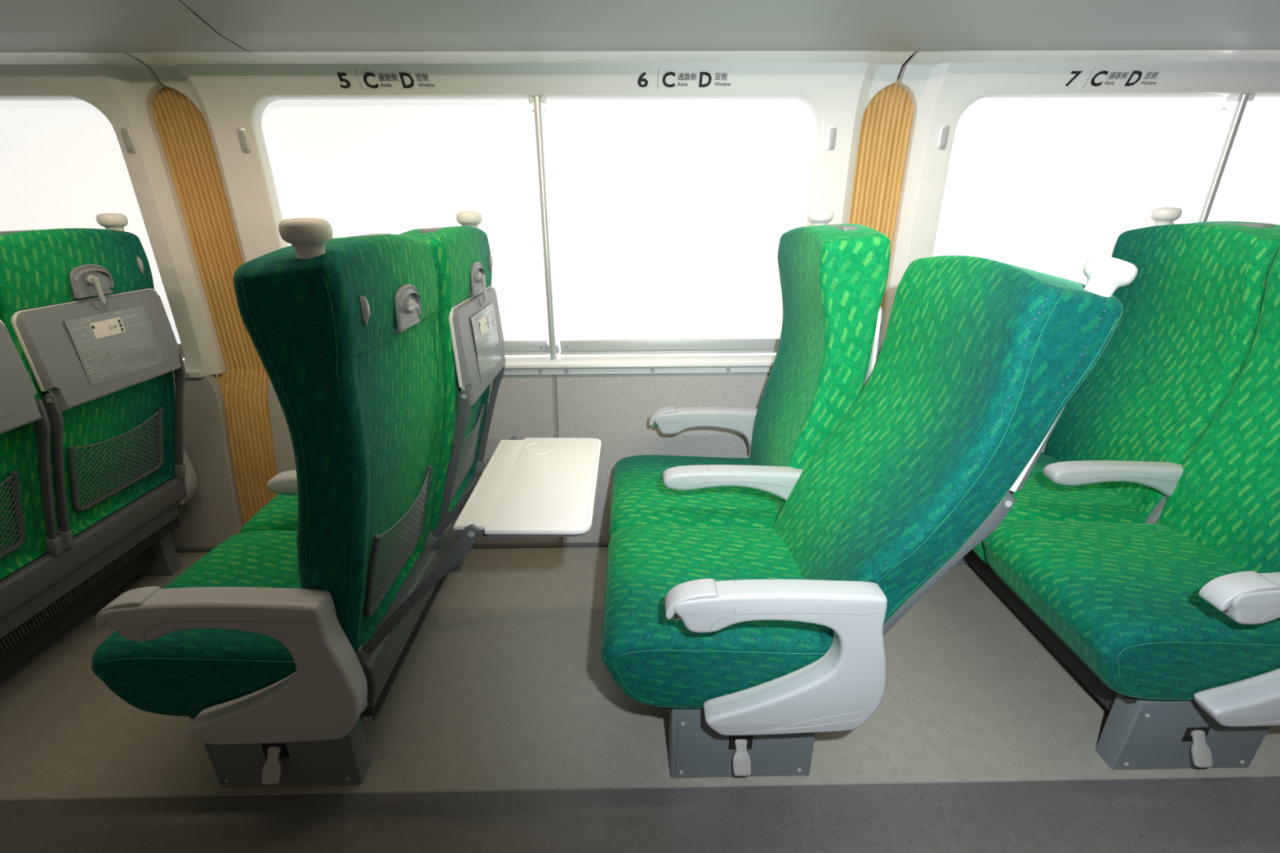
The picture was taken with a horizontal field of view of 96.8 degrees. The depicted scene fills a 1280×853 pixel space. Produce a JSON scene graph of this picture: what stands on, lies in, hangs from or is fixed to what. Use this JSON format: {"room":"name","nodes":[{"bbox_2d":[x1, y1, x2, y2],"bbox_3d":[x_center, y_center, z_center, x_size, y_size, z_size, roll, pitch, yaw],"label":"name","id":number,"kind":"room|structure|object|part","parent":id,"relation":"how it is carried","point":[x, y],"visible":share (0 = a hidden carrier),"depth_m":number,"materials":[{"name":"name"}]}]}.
{"room":"train carriage","nodes":[
{"label":"train carriage","id":0,"kind":"room"},
{"bbox_2d":[136,11,912,547],"bbox_3d":[0.072,-0.395,1.898,8.600,1.700,0.220,-1,21,-1],"label":"wall","id":1,"kind":"structure","parent":0,"point":[615,410],"depth_m":2.00,"materials":[{"name":"plastic"}]},
{"bbox_2d":[0,100,184,359],"bbox_3d":[-2.400,-0.588,1.807,1.724,0.950,0.082,-1,21,-1],"label":"window","id":2,"kind":"structure","parent":1,"relation":"in","point":[63,165],"depth_m":1.76,"materials":[{"name":"glass"}]},
{"bbox_3d":[-1.967,-0.257,1.946,0.818,0.048,0.028,-1,21,-1],"label":"blind rail","id":3,"kind":"part","parent":2,"relation":"part of","materials":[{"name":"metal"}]},
{"bbox_2d":[0,52,226,377],"bbox_3d":[-2.429,-0.583,1.731,2.087,0.935,0.218,-1,21,-1],"label":"trim","id":4,"kind":"structure","parent":1,"relation":"attached to","point":[122,86],"depth_m":1.70,"materials":[{"name":"plastic"}]},
{"bbox_3d":[-2.427,-0.173,1.934,1.864,0.022,0.036,-1,21,-1],"label":"trim","id":5,"kind":"part","parent":4,"relation":"part of","materials":[{"name":"white plastic"}]},
{"bbox_3d":[-1.925,0.139,2.025,0.937,0.634,0.129,-1,21,-1],"label":"panel","id":6,"kind":"part","parent":1,"relation":"part of","materials":[{"name":"plastic"}]},
{"bbox_2d":[152,84,277,524],"bbox_3d":[-1.377,-0.287,1.897,0.230,1.515,0.150,-1,21,-1],"label":"trim","id":7,"kind":"structure","parent":1,"relation":"attached to","point":[183,130],"depth_m":1.90,"materials":[{"name":"brown wood"}]},
{"bbox_2d":[337,67,434,88],"bbox_3d":[-0.719,-0.981,1.605,0.268,0.049,0.030,-1,21,-1],"label":"sign","id":8,"kind":"object","parent":1,"relation":"attached to","point":[340,74],"visible":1,"depth_m":1.61,"materials":[{"name":"black paint"}]},
{"bbox_2d":[174,542,608,552],"bbox_3d":[0.078,0.433,2.099,8.600,0.010,0.021,-1,21,-1],"label":"baseboard","id":9,"kind":"structure","parent":1,"relation":"attached to","point":[604,544],"depth_m":2.08,"materials":[{"name":"plastic"}]},
{"bbox_3d":[-0.794,0.127,2.039,0.997,0.634,0.129,-1,21,-1],"label":"panel","id":10,"kind":"part","parent":1,"relation":"part of","materials":[{"name":"plastic"}]},
{"bbox_2d":[128,44,914,374],"bbox_3d":[-0.310,-0.605,1.758,2.125,0.935,0.218,-1,21,-1],"label":"trim","id":11,"kind":"structure","parent":1,"relation":"attached to","point":[232,91],"depth_m":1.63,"materials":[{"name":"plastic"}]},
{"bbox_3d":[-0.308,-0.195,1.961,1.902,0.022,0.036,-1,21,-1],"label":"trim","id":12,"kind":"part","parent":11,"relation":"part of","materials":[{"name":"grey metal"}]},
{"bbox_3d":[-0.297,-0.217,1.948,1.700,0.029,0.065,-1,21,-1],"label":"window sill","id":13,"kind":"part","parent":11,"relation":"part of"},
{"bbox_2d":[261,96,816,360],"bbox_3d":[-0.300,-0.610,1.834,1.724,0.950,0.082,-1,21,-1],"label":"window","id":14,"kind":"structure","parent":1,"relation":"in","point":[612,227],"depth_m":1.80,"materials":[{"name":"glass"}]},
{"bbox_3d":[-0.729,-0.270,1.962,0.818,0.048,0.028,-1,21,-1],"label":"blind rail","id":15,"kind":"part","parent":14,"relation":"part of","materials":[{"name":"metal"}]},
{"bbox_3d":[-0.300,-0.624,1.870,1.724,0.950,0.003,-1,21,-1],"label":"glass","id":16,"kind":"part","parent":14,"relation":"part of","materials":[{"name":"clear glass"}]},
{"bbox_3d":[0.133,-0.279,1.972,0.818,0.048,0.028,-1,21,-1],"label":"blind rail","id":17,"kind":"part","parent":14,"relation":"part of","materials":[{"name":"metal"}]},
{"bbox_3d":[0.194,0.116,2.051,0.975,0.634,0.129,-1,21,-1],"label":"panel","id":18,"kind":"part","parent":1,"relation":"part of","materials":[{"name":"plastic"}]},
{"bbox_2d":[637,67,730,89],"bbox_3d":[0.127,-0.990,1.615,0.268,0.049,0.030,-1,21,-1],"label":"sign","id":19,"kind":"object","parent":1,"relation":"attached to","point":[701,73],"visible":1,"depth_m":1.62,"materials":[{"name":"black paint"}]},
{"bbox_2d":[848,79,913,307],"bbox_3d":[0.760,-0.310,1.924,0.230,1.515,0.150,-1,21,-1],"label":"trim","id":20,"kind":"structure","parent":1,"relation":"attached to","point":[887,117],"depth_m":1.79,"materials":[{"name":"brown wood"}]},
{"bbox_2d":[880,49,1279,348],"bbox_3d":[1.830,-0.628,1.785,2.129,0.935,0.218,-1,21,-1],"label":"trim","id":21,"kind":"structure","parent":1,"relation":"attached to","point":[940,86],"depth_m":1.65,"materials":[{"name":"plastic"}]},
{"bbox_2d":[932,93,1279,284],"bbox_3d":[1.800,-0.632,1.861,1.724,0.950,0.082,-1,21,-1],"label":"window","id":22,"kind":"structure","parent":1,"relation":"in","point":[1049,185],"depth_m":1.80,"materials":[{"name":"glass"}]},
{"bbox_3d":[1.799,-0.646,1.897,1.724,0.950,0.003,-1,21,-1],"label":"glass","id":23,"kind":"part","parent":22,"relation":"part of","materials":[{"name":"clear glass"}]},
{"bbox_2d":[1065,67,1159,88],"bbox_3d":[1.365,-1.003,1.631,0.268,0.049,0.030,-1,21,-1],"label":"sign","id":24,"kind":"object","parent":1,"relation":"attached to","point":[1140,73],"visible":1,"depth_m":1.63,"materials":[{"name":"black paint"}]},
{"bbox_2d":[0,546,1279,852],"bbox_3d":[0.101,0.988,0.765,8.600,0.050,3.300,-1,21,-1],"label":"floor","id":25,"kind":"structure","parent":0,"point":[504,682],"depth_m":1.27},
{"bbox_2d":[0,213,196,677],"bbox_3d":[-1.708,0.103,1.392,0.672,1.159,0.982,-1,21,-1],"label":"seat","id":26,"kind":"object","parent":25,"relation":"on","point":[96,472],"visible":1,"depth_m":1.48,"materials":[{"name":"fabric"}]},
{"bbox_3d":[-1.471,-0.458,1.348,0.034,0.014,0.120,-1,21,-1],"label":"plate","id":27,"kind":"part","parent":26,"relation":"part of","materials":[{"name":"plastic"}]},
{"bbox_3d":[-1.491,0.040,1.122,0.198,0.781,0.456,-1,21,-1],"label":"backrest","id":28,"kind":"part","parent":26,"relation":"part of","materials":[{"name":"green fabric"}]},
{"bbox_3d":[-1.458,0.134,1.390,0.140,0.425,0.016,-1,21,-1],"label":"tray arm","id":29,"kind":"part","parent":26,"relation":"part of","materials":[{"name":"plastic"}]},
{"bbox_3d":[-1.458,0.121,1.421,0.140,0.425,0.016,-1,21,-1],"label":"tray arm","id":30,"kind":"part","parent":26,"relation":"part of","materials":[{"name":"plastic"}]},
{"bbox_3d":[-1.498,-0.124,1.542,0.198,0.781,0.433,-1,21,-1],"label":"backrest","id":31,"kind":"part","parent":26,"relation":"part of","materials":[{"name":"green fabric"}]},
{"bbox_3d":[-1.727,0.515,1.553,0.380,0.155,0.800,-1,21,-1],"label":"under frame","id":32,"kind":"part","parent":26,"relation":"part of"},
{"bbox_3d":[-1.538,0.366,1.498,0.080,0.180,0.850,-1,21,-1],"label":"rail","id":33,"kind":"part","parent":26,"relation":"part of","materials":[{"name":"plastic"}]},
{"bbox_3d":[-1.454,-0.551,1.572,0.071,0.074,0.056,-1,21,-1],"label":"grab handle","id":34,"kind":"part","parent":26,"relation":"part of","materials":[{"name":"plastic"}]},
{"bbox_3d":[-1.465,-0.027,1.800,0.140,0.425,0.016,-1,21,-1],"label":"tray arm","id":35,"kind":"part","parent":26,"relation":"part of","materials":[{"name":"plastic"}]},
{"bbox_3d":[-1.716,0.120,1.885,0.400,0.332,0.076,-1,21,-1],"label":"armrest","id":36,"kind":"part","parent":26,"relation":"part of","materials":[{"name":"plastic"}]},
{"bbox_2d":[91,211,601,786],"bbox_3d":[-0.578,0.091,1.406,0.972,1.159,0.982,-1,21,-1],"label":"seat","id":37,"kind":"object","parent":25,"relation":"on","point":[380,354],"visible":1,"depth_m":1.07,"materials":[{"name":"fabric"}]},
{"bbox_3d":[-0.890,0.318,0.991,0.091,0.063,0.046,-1,21,-1],"label":"recline lever","id":38,"kind":"part","parent":37,"relation":"part of","materials":[{"name":"plastic"}]},
{"bbox_2d":[91,530,301,716],"bbox_3d":[-0.812,0.423,1.296,0.494,0.212,0.429,-1,21,-1],"label":"seat cushion","id":39,"kind":"object","parent":37,"relation":"on","point":[185,673],"depth_m":1.09,"materials":[{"name":"green fabric"}]},
{"bbox_3d":[-0.722,0.440,1.054,0.400,0.332,0.076,-1,21,-1],"label":"armrest","id":40,"kind":"part","parent":37,"relation":"part of","materials":[{"name":"plastic"}]},
{"bbox_2d":[240,493,297,533],"bbox_3d":[-0.819,0.263,1.706,0.494,0.212,0.429,-1,21,-1],"label":"seat cushion","id":41,"kind":"object","parent":37,"relation":"on","point":[281,513],"depth_m":1.50,"materials":[{"name":"green fabric"}]},
{"bbox_3d":[-0.723,0.160,1.431,0.398,0.104,0.055,-1,21,-1],"label":"armrest","id":42,"kind":"part","parent":37,"relation":"part of","materials":[{"name":"plastic"}]},
{"bbox_3d":[-0.479,-0.263,0.822,0.071,0.074,0.056,-1,21,-1],"label":"grab handle","id":43,"kind":"part","parent":37,"relation":"part of","materials":[{"name":"plastic"}]},
{"bbox_3d":[-0.747,0.505,1.565,0.380,0.155,0.800,-1,21,-1],"label":"under frame","id":44,"kind":"part","parent":37,"relation":"part of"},
{"bbox_3d":[-0.529,0.030,1.134,0.198,0.781,0.456,-1,21,-1],"label":"backrest","id":45,"kind":"part","parent":37,"relation":"part of","materials":[{"name":"green fabric"}]},
{"bbox_3d":[-0.504,-0.351,1.062,0.034,0.014,0.120,-1,21,-1],"label":"plate","id":46,"kind":"part","parent":37,"relation":"part of","materials":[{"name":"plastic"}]},
{"bbox_3d":[-0.422,0.321,1.044,0.286,0.319,0.016,-1,21,-1],"label":"tray arm","id":47,"kind":"part","parent":37,"relation":"part of","materials":[{"name":"plastic"}]},
{"bbox_3d":[-0.558,0.356,1.510,0.080,0.180,0.850,-1,21,-1],"label":"rail","id":48,"kind":"part","parent":37,"relation":"part of","materials":[{"name":"plastic"}]},
{"bbox_3d":[-0.491,-0.468,1.360,0.034,0.014,0.120,-1,21,-1],"label":"plate","id":49,"kind":"part","parent":37,"relation":"part of","materials":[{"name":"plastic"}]},
{"bbox_3d":[-0.518,-0.135,1.555,0.198,0.781,0.433,-1,21,-1],"label":"backrest","id":50,"kind":"part","parent":37,"relation":"part of","materials":[{"name":"green fabric"}]},
{"bbox_3d":[-0.479,0.111,1.434,0.140,0.425,0.016,-1,21,-1],"label":"tray arm","id":51,"kind":"part","parent":37,"relation":"part of","materials":[{"name":"plastic"}]},
{"bbox_3d":[-0.474,-0.561,1.584,0.071,0.074,0.056,-1,21,-1],"label":"grab handle","id":52,"kind":"part","parent":37,"relation":"part of","materials":[{"name":"plastic"}]},
{"bbox_3d":[-0.429,0.172,1.422,0.286,0.319,0.016,-1,21,-1],"label":"tray arm","id":53,"kind":"part","parent":37,"relation":"part of","materials":[{"name":"plastic"}]},
{"bbox_3d":[-0.485,-0.037,1.812,0.140,0.425,0.016,-1,21,-1],"label":"tray arm","id":54,"kind":"part","parent":37,"relation":"part of","materials":[{"name":"plastic"}]},
{"bbox_2d":[600,208,1137,777],"bbox_3d":[0.327,0.082,1.418,0.822,1.159,0.982,-1,21,-1],"label":"seat","id":55,"kind":"object","parent":25,"relation":"on","point":[753,600],"visible":1,"depth_m":1.11,"materials":[{"name":"fabric"}]},
{"bbox_3d":[0.075,-0.031,1.868,0.091,0.063,0.046,-1,21,-1],"label":"recline lever","id":56,"kind":"part","parent":55,"relation":"part of","materials":[{"name":"plastic"}]},
{"bbox_3d":[0.233,0.494,1.578,0.380,0.155,0.800,-1,21,-1],"label":"under frame","id":57,"kind":"part","parent":55,"relation":"part of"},
{"bbox_3d":[0.090,0.308,1.004,0.091,0.063,0.046,-1,21,-1],"label":"recline lever","id":58,"kind":"part","parent":55,"relation":"part of","materials":[{"name":"plastic"}]},
{"bbox_2d":[608,454,777,538],"bbox_3d":[0.161,0.253,1.718,0.494,0.212,0.429,-1,21,-1],"label":"seat cushion","id":59,"kind":"object","parent":55,"relation":"on","point":[640,496],"depth_m":1.58,"materials":[{"name":"green fabric"}]},
{"bbox_3d":[0.244,0.099,1.910,0.400,0.332,0.076,-1,21,-1],"label":"armrest","id":60,"kind":"part","parent":55,"relation":"part of","materials":[{"name":"plastic"}]},
{"bbox_2d":[600,525,826,708],"bbox_3d":[0.167,0.413,1.308,0.494,0.212,0.429,-1,21,-1],"label":"seat cushion","id":61,"kind":"object","parent":55,"relation":"on","point":[652,658],"depth_m":1.12,"materials":[{"name":"green fabric"}]},
{"bbox_3d":[0.257,0.150,1.443,0.398,0.104,0.055,-1,21,-1],"label":"armrest","id":62,"kind":"part","parent":55,"relation":"part of","materials":[{"name":"plastic"}]},
{"bbox_3d":[0.258,0.430,1.066,0.400,0.332,0.076,-1,21,-1],"label":"armrest","id":63,"kind":"part","parent":55,"relation":"part of","materials":[{"name":"plastic"}]},
{"bbox_3d":[0.462,-0.145,1.567,0.198,0.781,0.433,-1,21,-1],"label":"backrest","id":64,"kind":"part","parent":55,"relation":"part of","materials":[{"name":"green fabric"}]},
{"bbox_3d":[0.506,-0.572,1.597,0.071,0.074,0.056,-1,21,-1],"label":"grab handle","id":65,"kind":"part","parent":55,"relation":"part of","materials":[{"name":"plastic"}]},
{"bbox_3d":[0.488,-0.478,1.373,0.034,0.014,0.120,-1,21,-1],"label":"plate","id":66,"kind":"part","parent":55,"relation":"part of","materials":[{"name":"plastic"}]},
{"bbox_3d":[0.541,0.048,1.159,0.198,0.781,0.456,15,20,-7],"label":"backrest","id":67,"kind":"part","parent":55,"relation":"part of","materials":[{"name":"green fabric"}]},
{"bbox_3d":[0.524,0.293,1.049,0.140,0.425,0.016,15,20,-7],"label":"tray arm","id":68,"kind":"part","parent":55,"relation":"part of","materials":[{"name":"plastic"}]},
{"bbox_3d":[0.701,-0.217,0.860,0.071,0.074,0.056,15,20,-7],"label":"grab handle","id":69,"kind":"part","parent":55,"relation":"part of","materials":[{"name":"plastic"}]},
{"bbox_2d":[956,207,1279,769],"bbox_3d":[1.232,0.072,1.429,0.672,1.159,0.982,-1,21,-1],"label":"seat","id":70,"kind":"object","parent":25,"relation":"on","point":[1140,544],"visible":0.87,"depth_m":1.33,"materials":[{"name":"fabric"}]},
{"bbox_3d":[1.213,0.484,1.590,0.380,0.155,0.800,-1,21,-1],"label":"under frame","id":71,"kind":"part","parent":70,"relation":"part of","materials":[{"name":"black metal"}]},
{"bbox_2d":[971,453,1146,564],"bbox_3d":[1.140,0.242,1.731,0.494,0.212,0.429,-1,21,-1],"label":"seat cushion","id":72,"kind":"object","parent":70,"relation":"on","point":[1039,499],"depth_m":1.56,"materials":[{"name":"green fabric"}]},
{"bbox_3d":[1.237,0.140,1.456,0.398,0.104,0.055,-1,21,-1],"label":"armrest","id":73,"kind":"part","parent":70,"relation":"part of","materials":[{"name":"plastic"}]},
{"bbox_2d":[982,520,1279,700],"bbox_3d":[1.147,0.403,1.321,0.494,0.212,0.429,-1,21,-1],"label":"seat cushion","id":74,"kind":"object","parent":70,"relation":"on","point":[1123,597],"depth_m":1.20,"materials":[{"name":"green fabric"}]},
{"bbox_3d":[1.442,-0.155,1.580,0.198,0.781,0.433,-1,21,-1],"label":"backrest","id":75,"kind":"part","parent":70,"relation":"part of","materials":[{"name":"green fabric"}]},
{"bbox_3d":[1.486,-0.582,1.609,0.071,0.074,0.056,-1,21,-1],"label":"grab handle","id":76,"kind":"part","parent":70,"relation":"part of","materials":[{"name":"plastic"}]},
{"bbox_3d":[1.449,0.009,1.159,0.198,0.781,0.456,-1,21,-1],"label":"backrest","id":77,"kind":"part","parent":70,"relation":"part of","materials":[{"name":"green fabric"}]},
{"bbox_3d":[1.238,0.420,1.079,0.400,0.332,0.076,-1,21,-1],"label":"armrest","id":78,"kind":"part","parent":70,"relation":"part of","materials":[{"name":"plastic"}]},
{"bbox_3d":[1.070,0.297,1.016,0.091,0.063,0.046,-1,21,-1],"label":"recline lever","id":79,"kind":"part","parent":70,"relation":"part of","materials":[{"name":"plastic"}]},
{"bbox_3d":[1.468,-0.489,1.385,0.034,0.014,0.120,-1,21,-1],"label":"plate","id":80,"kind":"part","parent":70,"relation":"part of","materials":[{"name":"plastic"}]},
{"bbox_2d":[0,0,1279,57],"bbox_3d":[0.073,-1.042,1.253,8.600,0.266,0.910,-1,21,-1],"label":"ceiling","id":81,"kind":"structure","parent":0,"point":[98,26],"depth_m":1.37,"materials":[{"name":"white plastic"}]}
]}

